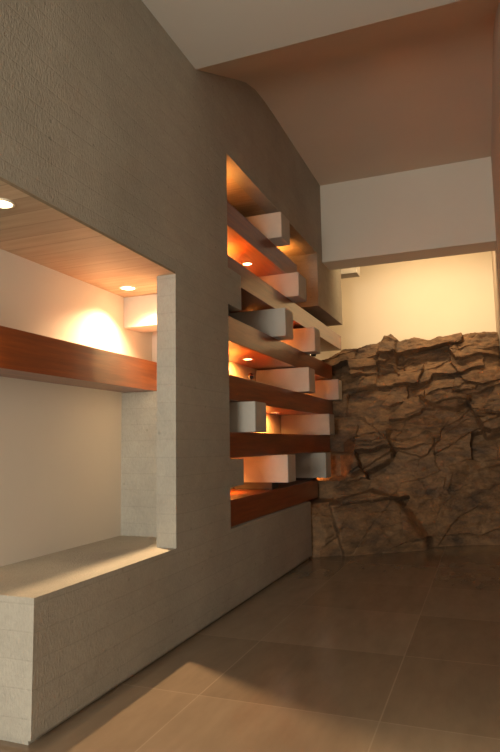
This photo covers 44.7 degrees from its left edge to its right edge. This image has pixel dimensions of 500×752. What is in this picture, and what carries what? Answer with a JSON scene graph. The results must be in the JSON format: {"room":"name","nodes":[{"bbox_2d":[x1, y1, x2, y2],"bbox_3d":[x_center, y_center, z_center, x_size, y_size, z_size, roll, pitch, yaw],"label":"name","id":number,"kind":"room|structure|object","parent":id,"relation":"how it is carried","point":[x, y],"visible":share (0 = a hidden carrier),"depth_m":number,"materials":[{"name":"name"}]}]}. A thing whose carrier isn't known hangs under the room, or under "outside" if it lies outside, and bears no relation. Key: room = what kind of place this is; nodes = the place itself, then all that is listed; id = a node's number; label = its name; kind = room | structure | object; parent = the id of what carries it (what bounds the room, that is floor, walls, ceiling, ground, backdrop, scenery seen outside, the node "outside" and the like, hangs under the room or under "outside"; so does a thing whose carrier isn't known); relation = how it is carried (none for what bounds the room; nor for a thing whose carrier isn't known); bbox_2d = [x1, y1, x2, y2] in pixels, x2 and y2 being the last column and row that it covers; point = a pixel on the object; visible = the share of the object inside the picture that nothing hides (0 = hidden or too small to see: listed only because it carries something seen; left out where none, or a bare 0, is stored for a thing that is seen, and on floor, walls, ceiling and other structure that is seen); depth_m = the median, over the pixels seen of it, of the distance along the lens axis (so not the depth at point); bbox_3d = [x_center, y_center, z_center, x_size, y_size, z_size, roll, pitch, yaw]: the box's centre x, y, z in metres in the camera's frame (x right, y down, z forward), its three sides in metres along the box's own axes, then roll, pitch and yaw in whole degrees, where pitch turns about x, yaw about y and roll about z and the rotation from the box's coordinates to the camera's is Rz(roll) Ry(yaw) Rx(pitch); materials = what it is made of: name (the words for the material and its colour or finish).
{"room":"hallway","nodes":[
{"label":"hallway","id":0,"kind":"room"},
{"bbox_2d":[0,249,151,566],"bbox_3d":[-1.147,-0.621,4.392,0.190,4.750,13.200,-3,-7,21],"label":"wall","id":1,"kind":"structure","parent":0,"point":[60,445],"depth_m":3.83,"materials":[{"name":"beige paint"}]},
{"bbox_2d":[0,177,174,297],"bbox_3d":[-1.847,-0.970,1.424,0.658,0.060,7.120,-3,-7,21],"label":"wooden ceiling","id":2,"kind":"structure","parent":0,"point":[35,230],"depth_m":3.45,"materials":[{"name":"brown wood"}]},
{"bbox_2d":[0,198,14,208],"bbox_3d":[-1.147,-0.793,2.800,0.125,0.007,0.125,-3,-7,21],"label":"recessed light","id":3,"kind":"object","parent":2,"relation":"attached to","point":[4,203],"visible":1,"depth_m":2.81,"materials":[{"name":"beige ceramic"}]},
{"bbox_2d":[119,285,136,289],"bbox_3d":[-0.870,-0.626,4.333,0.125,0.007,0.125,-3,-7,21],"label":"recessed light","id":4,"kind":"object","parent":2,"relation":"attached to","point":[126,287],"visible":1,"depth_m":4.32,"materials":[{"name":"beige ceramic"}]},
{"bbox_2d":[0,0,342,744],"bbox_3d":[-1.042,-0.660,3.482,0.660,4.620,11.580,-3,-7,21],"label":"wall","id":5,"kind":"structure","parent":0,"point":[105,120],"depth_m":3.84,"materials":[{"name":"concrete"}]},
{"bbox_2d":[0,325,156,392],"bbox_3d":[-1.387,-0.144,3.033,0.270,0.214,4.000,-3,-7,21],"label":"shelf","id":6,"kind":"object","parent":5,"relation":"attached to","point":[24,355],"depth_m":3.57,"materials":[{"name":"red wood"}]},
{"bbox_2d":[124,294,156,332],"bbox_3d":[-0.673,-0.481,4.619,0.513,0.233,0.240,-3,-7,21],"label":"concrete block","id":7,"kind":"object","parent":5,"relation":"attached to","point":[140,312],"visible":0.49,"depth_m":4.55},
{"bbox_2d":[227,201,296,276],"bbox_3d":[-0.066,-1.238,5.979,0.475,0.205,2.098,-3,-7,21],"label":"wooden beam","id":8,"kind":"structure","parent":5,"relation":"attached to","point":[245,242],"depth_m":5.78,"materials":[{"name":"red wood"}]},
{"bbox_2d":[245,212,289,246],"bbox_3d":[0.069,-1.451,6.163,0.613,0.254,0.280,-3,-7,21],"label":"concrete block","id":9,"kind":"object","parent":8,"relation":"on","point":[274,226],"visible":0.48,"depth_m":5.99,"materials":[{"name":"grey concrete"}]},
{"bbox_2d":[230,480,317,526],"bbox_3d":[0.090,1.211,6.009,0.475,0.205,2.748,-3,-7,21],"label":"wooden beam","id":10,"kind":"structure","parent":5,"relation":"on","point":[246,504],"depth_m":5.62,"materials":[{"name":"red wood"}]},
{"bbox_2d":[230,454,295,489],"bbox_3d":[0.116,0.933,5.920,0.613,0.326,0.250,-3,-7,21],"label":"concrete block","id":11,"kind":"object","parent":10,"relation":"on","point":[260,472],"visible":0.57,"depth_m":5.79,"materials":[{"name":"white concrete"}]},
{"bbox_2d":[281,452,330,479],"bbox_3d":[0.638,1.079,7.264,0.613,0.318,0.250,-3,-7,21],"label":"concrete block","id":12,"kind":"object","parent":10,"relation":"on","point":[309,466],"visible":0.58,"depth_m":7.11,"materials":[{"name":"grey concrete"}]},
{"bbox_2d":[228,316,331,379],"bbox_3d":[0.229,-0.203,6.590,0.475,0.205,3.648,-3,-7,21],"label":"wooden beam","id":13,"kind":"structure","parent":5,"relation":"attached to","point":[267,352],"depth_m":5.98,"materials":[{"name":"red wood"}]},
{"bbox_2d":[228,308,292,340],"bbox_3d":[0.102,-0.497,6.104,0.613,0.275,0.260,-3,-7,21],"label":"concrete block","id":14,"kind":"object","parent":13,"relation":"on","point":[277,323],"visible":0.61,"depth_m":5.95,"materials":[{"name":"grey concrete"}]},
{"bbox_2d":[282,327,320,354],"bbox_3d":[0.493,-0.391,7.110,0.613,0.275,0.250,-3,-7,21],"label":"concrete block","id":15,"kind":"object","parent":13,"relation":"on","point":[306,340],"visible":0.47,"depth_m":6.94,"materials":[{"name":"grey concrete"}]},
{"bbox_2d":[230,432,329,457],"bbox_3d":[0.199,0.715,6.370,0.475,0.205,3.398,-3,-7,21],"label":"wooden beam","id":16,"kind":"structure","parent":5,"relation":"attached to","point":[242,444],"depth_m":5.79,"materials":[{"name":"red wood"}]},
{"bbox_2d":[229,401,266,432],"bbox_3d":[-0.194,0.360,5.198,0.613,0.250,0.275,-3,-7,21],"label":"concrete block","id":17,"kind":"object","parent":16,"relation":"on","point":[250,416],"visible":0.45,"depth_m":5.01,"materials":[{"name":"grey concrete"}]},
{"bbox_2d":[281,414,334,434],"bbox_3d":[0.717,0.609,7.542,0.613,0.250,0.270,-3,-7,21],"label":"concrete block","id":18,"kind":"object","parent":16,"relation":"on","point":[310,424],"visible":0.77,"depth_m":7.41,"materials":[{"name":"grey concrete"}]},
{"bbox_2d":[229,375,331,414],"bbox_3d":[0.228,0.269,6.513,0.475,0.205,3.598,-3,-7,21],"label":"wooden beam","id":19,"kind":"structure","parent":5,"relation":"attached to","point":[277,399],"depth_m":6.03,"materials":[{"name":"red wood"}]},
{"bbox_2d":[248,373,253,380],"bbox_3d":[0.011,0.009,5.433,0.051,0.078,0.071,1,-7,-13],"label":"spotlight","id":20,"kind":"object","parent":19,"relation":"on","point":[250,375],"visible":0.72,"depth_m":5.41,"materials":[{"name":"black metal"}]},
{"bbox_2d":[256,367,314,392],"bbox_3d":[0.396,0.062,6.787,0.613,0.262,0.250,-3,-7,21],"label":"concrete block","id":21,"kind":"object","parent":19,"relation":"on","point":[301,380],"visible":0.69,"depth_m":6.65,"materials":[{"name":"grey concrete"}]},
{"bbox_2d":[303,379,341,400],"bbox_3d":[0.897,0.199,8.076,0.613,0.262,0.210,-3,-7,21],"label":"concrete block","id":22,"kind":"object","parent":19,"relation":"on","point":[331,390],"visible":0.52,"depth_m":7.93,"materials":[{"name":"grey concrete"}]},
{"bbox_2d":[228,256,341,351],"bbox_3d":[0.336,-0.673,6.943,0.475,0.205,4.288,-3,-7,21],"label":"wooden beam","id":23,"kind":"structure","parent":5,"relation":"attached to","point":[256,294],"depth_m":6.04,"materials":[{"name":"red wood"}]},
{"bbox_2d":[259,272,306,302],"bbox_3d":[0.278,-0.939,6.632,0.613,0.254,0.300,-3,-7,21],"label":"concrete block","id":24,"kind":"object","parent":23,"relation":"on","point":[292,286],"visible":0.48,"depth_m":6.45,"materials":[{"name":"grey concrete"}]},
{"bbox_2d":[341,267,359,278],"bbox_3d":[1.176,-1.600,9.102,0.885,0.270,0.250,-3,-7,21],"label":"concrete block","id":25,"kind":"object","parent":5,"relation":"attached to","point":[347,272],"visible":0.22,"depth_m":8.89,"materials":[{"name":"grey concrete"}]},
{"bbox_2d":[152,312,329,488],"bbox_3d":[0.454,0.269,7.450,0.520,3.612,5.598,-3,-7,21],"label":"wall","id":26,"kind":"structure","parent":0,"point":[273,421],"depth_m":6.70,"materials":[{"name":"beige paint"}]},
{"bbox_2d":[0,545,499,751],"bbox_3d":[0.206,1.699,3.513,3.186,0.100,13.400,-3,-7,21],"label":"floor","id":27,"kind":"structure","parent":0,"point":[397,651],"depth_m":3.30,"materials":[{"name":"tile"}]},
{"bbox_2d":[306,332,499,556],"bbox_3d":[2.000,0.751,8.106,2.589,2.790,3.347,-3,-7,21],"label":"stone wall","id":28,"kind":"structure","parent":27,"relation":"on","point":[415,443],"depth_m":7.51,"materials":[{"name":"brown stone"}]},
{"bbox_2d":[227,173,305,256],"bbox_3d":[-0.092,-1.697,6.322,0.520,0.060,3.090,-3,-7,21],"label":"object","id":29,"kind":"object","parent":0,"point":[237,197],"visible":0.21,"depth_m":6.05,"materials":[{"name":"brown wood"}]},
{"bbox_2d":[142,0,498,185],"bbox_3d":[0.462,-2.742,3.884,2.086,0.800,13.400,-3,-7,21],"label":"ceiling","id":30,"kind":"structure","parent":0,"point":[412,91],"depth_m":5.40,"materials":[{"name":"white paint"}]},
{"bbox_2d":[320,157,495,269],"bbox_3d":[1.970,-2.018,7.720,2.086,1.033,0.395,-3,-7,21],"label":"beam","id":31,"kind":"structure","parent":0,"point":[444,210],"depth_m":7.52,"materials":[{"name":"grey paint"}]},
{"bbox_2d":[327,251,495,356],"bbox_3d":[2.554,-0.066,9.876,2.746,4.750,0.150,-3,-7,21],"label":"wall","id":32,"kind":"structure","parent":0,"point":[427,299],"depth_m":9.85,"materials":[{"name":"beige paint"}]},
{"bbox_2d":[491,0,499,353],"bbox_3d":[1.537,-0.791,3.260,0.150,4.750,13.400,-3,-7,21],"label":"wall","id":33,"kind":"structure","parent":0,"point":[495,128],"depth_m":5.90,"materials":[{"name":"paint"}]}
]}

